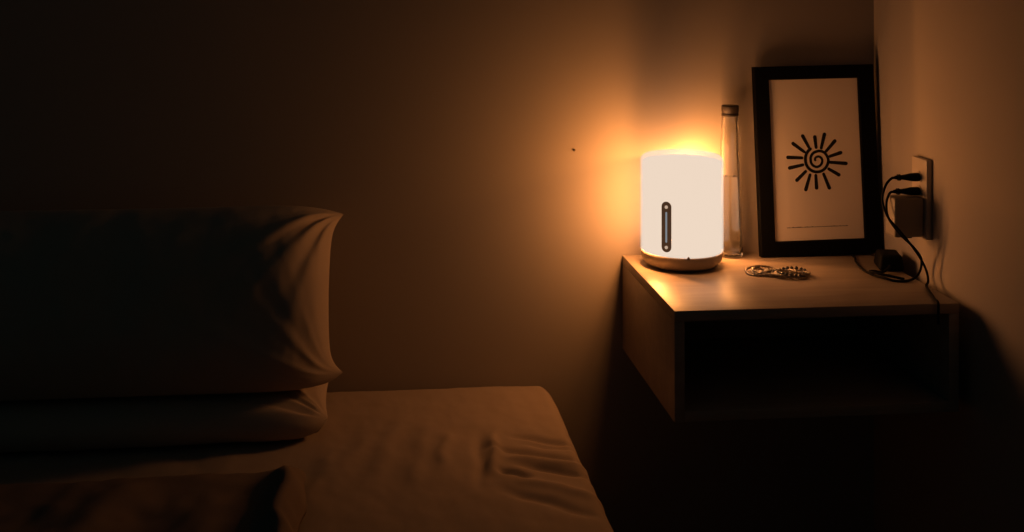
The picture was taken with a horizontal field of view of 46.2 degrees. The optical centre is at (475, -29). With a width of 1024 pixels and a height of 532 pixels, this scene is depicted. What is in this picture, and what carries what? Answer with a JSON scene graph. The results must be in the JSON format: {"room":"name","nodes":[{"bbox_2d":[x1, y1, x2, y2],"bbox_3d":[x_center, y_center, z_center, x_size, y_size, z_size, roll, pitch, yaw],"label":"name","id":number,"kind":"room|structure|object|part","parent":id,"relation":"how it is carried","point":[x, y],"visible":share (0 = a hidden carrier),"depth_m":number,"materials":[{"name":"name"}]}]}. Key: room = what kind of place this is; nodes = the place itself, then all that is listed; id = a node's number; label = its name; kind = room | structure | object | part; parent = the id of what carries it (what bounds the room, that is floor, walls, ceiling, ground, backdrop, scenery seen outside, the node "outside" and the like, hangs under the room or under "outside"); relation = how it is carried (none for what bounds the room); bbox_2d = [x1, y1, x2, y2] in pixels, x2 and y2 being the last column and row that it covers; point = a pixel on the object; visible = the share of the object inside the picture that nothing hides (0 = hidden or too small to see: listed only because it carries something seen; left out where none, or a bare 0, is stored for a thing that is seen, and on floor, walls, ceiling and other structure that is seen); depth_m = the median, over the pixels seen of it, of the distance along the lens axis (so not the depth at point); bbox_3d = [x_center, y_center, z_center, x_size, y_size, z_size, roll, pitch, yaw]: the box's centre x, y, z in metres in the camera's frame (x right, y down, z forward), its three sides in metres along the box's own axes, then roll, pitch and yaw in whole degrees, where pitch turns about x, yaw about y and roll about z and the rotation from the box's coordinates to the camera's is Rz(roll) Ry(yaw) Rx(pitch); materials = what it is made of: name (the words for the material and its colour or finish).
{"room":"bedroom","nodes":[
{"label":"bedroom","id":0,"kind":"room"},
{"bbox_2d":[0,0,873,531],"bbox_3d":[-0.983,-0.150,2.058,3.646,2.700,0.120,0,0,-6],"label":"wall","id":1,"kind":"structure","parent":0,"point":[472,245],"depth_m":2.09,"materials":[{"name":"paint"}]},
{"bbox_2d":[622,252,958,421],"bbox_3d":[0.494,0.583,1.966,0.440,0.165,0.352,0,0,-6],"label":"nightstand","id":2,"kind":"object","parent":1,"relation":"attached to","point":[722,342],"visible":0.98,"depth_m":1.91,"materials":[{"name":"laminate"}]},
{"bbox_3d":[0.283,0.591,1.945,0.016,0.149,0.350,0,0,-6],"label":"panel","id":3,"kind":"part","parent":2,"relation":"part of","materials":[{"name":"laminate"}]},
{"bbox_2d":[641,149,723,270],"bbox_3d":[0.352,0.406,2.054,0.140,0.189,0.141,0,0,-6],"label":"bedside lamp","id":4,"kind":"object","parent":2,"relation":"on","point":[682,190],"visible":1,"depth_m":1.99,"materials":[{"name":"beige plastic"}]},
{"bbox_3d":[0.317,0.423,1.994,0.017,0.084,0.002,0,0,31],"label":"touch panel","id":5,"kind":"part","parent":4,"relation":"part of","materials":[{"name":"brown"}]},
{"bbox_2d":[721,104,742,257],"bbox_3d":[0.447,0.367,2.113,0.044,0.266,0.044,0,0,-6],"label":"glass bottle","id":6,"kind":"object","parent":2,"relation":"on","point":[733,238],"visible":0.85,"depth_m":2.10,"materials":[{"name":"clear glass"}]},
{"bbox_3d":[0.478,0.583,2.135,0.408,0.133,0.012,0,0,-6],"label":"panel","id":7,"kind":"part","parent":2,"relation":"part of","materials":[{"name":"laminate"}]},
{"bbox_2d":[744,265,810,278],"bbox_3d":[0.499,0.494,1.985,0.107,0.013,0.063,0,0,25],"label":"necklace","id":8,"kind":"object","parent":2,"relation":"on","point":[784,272],"visible":1,"depth_m":1.97,"materials":[{"name":"silver metal"}]},
{"bbox_3d":[0.494,0.508,1.966,0.440,0.016,0.352,0,0,-6],"label":"panel","id":9,"kind":"part","parent":2,"relation":"part of","materials":[{"name":"laminate"}]},
{"bbox_2d":[751,64,881,256],"bbox_3d":[0.603,0.332,2.125,0.225,0.335,0.038,0,0,-6],"label":"picture frame","id":10,"kind":"object","parent":2,"relation":"on","point":[816,157],"visible":1,"depth_m":2.12,"materials":[{"name":"black paint"}]},
{"bbox_2d":[769,78,863,241],"bbox_3d":[0.602,0.331,2.123,0.167,0.284,0.021,0,0,-6],"label":"art print","id":11,"kind":"object","parent":10,"relation":"attached to","point":[816,125],"depth_m":2.12,"materials":[{"name":"beige paper"}]},
{"bbox_3d":[0.494,0.657,1.966,0.408,0.016,0.350,0,0,-6],"label":"panel","id":12,"kind":"part","parent":2,"relation":"part of","materials":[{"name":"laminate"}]},
{"bbox_2d":[849,187,922,281],"bbox_3d":[0.664,0.426,2.033,0.072,0.148,0.210,0,0,-22],"label":"power cable","id":13,"kind":"object","parent":2,"relation":"on","point":[910,190],"visible":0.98,"depth_m":1.96,"materials":[{"name":"black rubber"}]},
{"bbox_2d":[868,249,904,279],"bbox_3d":[0.685,0.486,2.003,0.056,0.027,0.118,0,0,18],"label":"power adapter","id":14,"kind":"object","parent":2,"relation":"on","point":[886,260],"visible":1,"depth_m":2.00,"materials":[{"name":"black plastic"}]},
{"bbox_3d":[0.705,0.591,1.987,0.016,0.149,0.350,0,0,-6],"label":"panel","id":15,"kind":"part","parent":2,"relation":"part of","materials":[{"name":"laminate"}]},
{"bbox_2d":[881,173,939,324],"bbox_3d":[0.699,0.430,1.889,0.068,0.201,0.172,0,0,-6],"label":"power cable","id":16,"kind":"object","parent":2,"relation":"on","point":[911,176],"visible":1,"depth_m":1.94,"materials":[{"name":"black rubber"}]},
{"bbox_2d":[874,0,1023,531],"bbox_3d":[0.909,-0.150,0.835,0.120,2.700,2.684,0,0,-6],"label":"wall","id":17,"kind":"structure","parent":0,"point":[949,74],"depth_m":1.86,"materials":[{"name":"paint"}]},
{"bbox_2d":[912,156,931,239],"bbox_3d":[0.731,0.370,1.970,0.011,0.130,0.053,0,0,-6],"label":"wall outlet","id":18,"kind":"object","parent":17,"relation":"attached to","point":[923,166],"visible":0.73,"depth_m":1.95,"materials":[{"name":"beige plastic"}]},
{"bbox_2d":[886,194,922,237],"bbox_3d":[0.701,0.400,1.964,0.050,0.066,0.036,0,0,-6],"label":"plug adapter","id":19,"kind":"object","parent":18,"relation":"attached to","point":[906,211],"visible":0.96,"depth_m":1.95,"materials":[{"name":"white plastic"}]},
{"bbox_3d":[-0.852,1.250,0.722,3.646,0.100,2.804,0,0,-6],"label":"floor","id":20,"kind":"structure","parent":0,"visible":0},
{"bbox_2d":[0,386,613,531],"bbox_3d":[-0.570,0.954,1.019,1.610,0.492,2.020,0,0,-6],"label":"bed","id":21,"kind":"object","parent":20,"relation":"on","point":[497,458],"visible":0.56,"depth_m":1.75,"materials":[{"name":"fabric"}]},
{"bbox_2d":[0,465,306,531],"bbox_3d":[-0.732,0.686,0.977,1.134,0.047,1.389,0,0,-6],"label":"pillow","id":22,"kind":"object","parent":21,"relation":"on","point":[274,500],"visible":1,"depth_m":1.55,"materials":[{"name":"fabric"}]},
{"bbox_2d":[0,383,327,452],"bbox_3d":[-0.562,0.677,1.897,0.655,0.072,0.258,0,0,-6],"label":"pillow","id":23,"kind":"object","parent":21,"relation":"on","point":[77,424],"visible":0.62,"depth_m":1.79,"materials":[{"name":"fabric"}]},
{"bbox_2d":[0,206,343,400],"bbox_3d":[-0.568,0.512,1.888,0.714,0.263,0.232,0,0,-6],"label":"pillow","id":24,"kind":"object","parent":23,"relation":"on","point":[96,303],"visible":1,"depth_m":1.81,"materials":[{"name":"fabric"}]}
]}

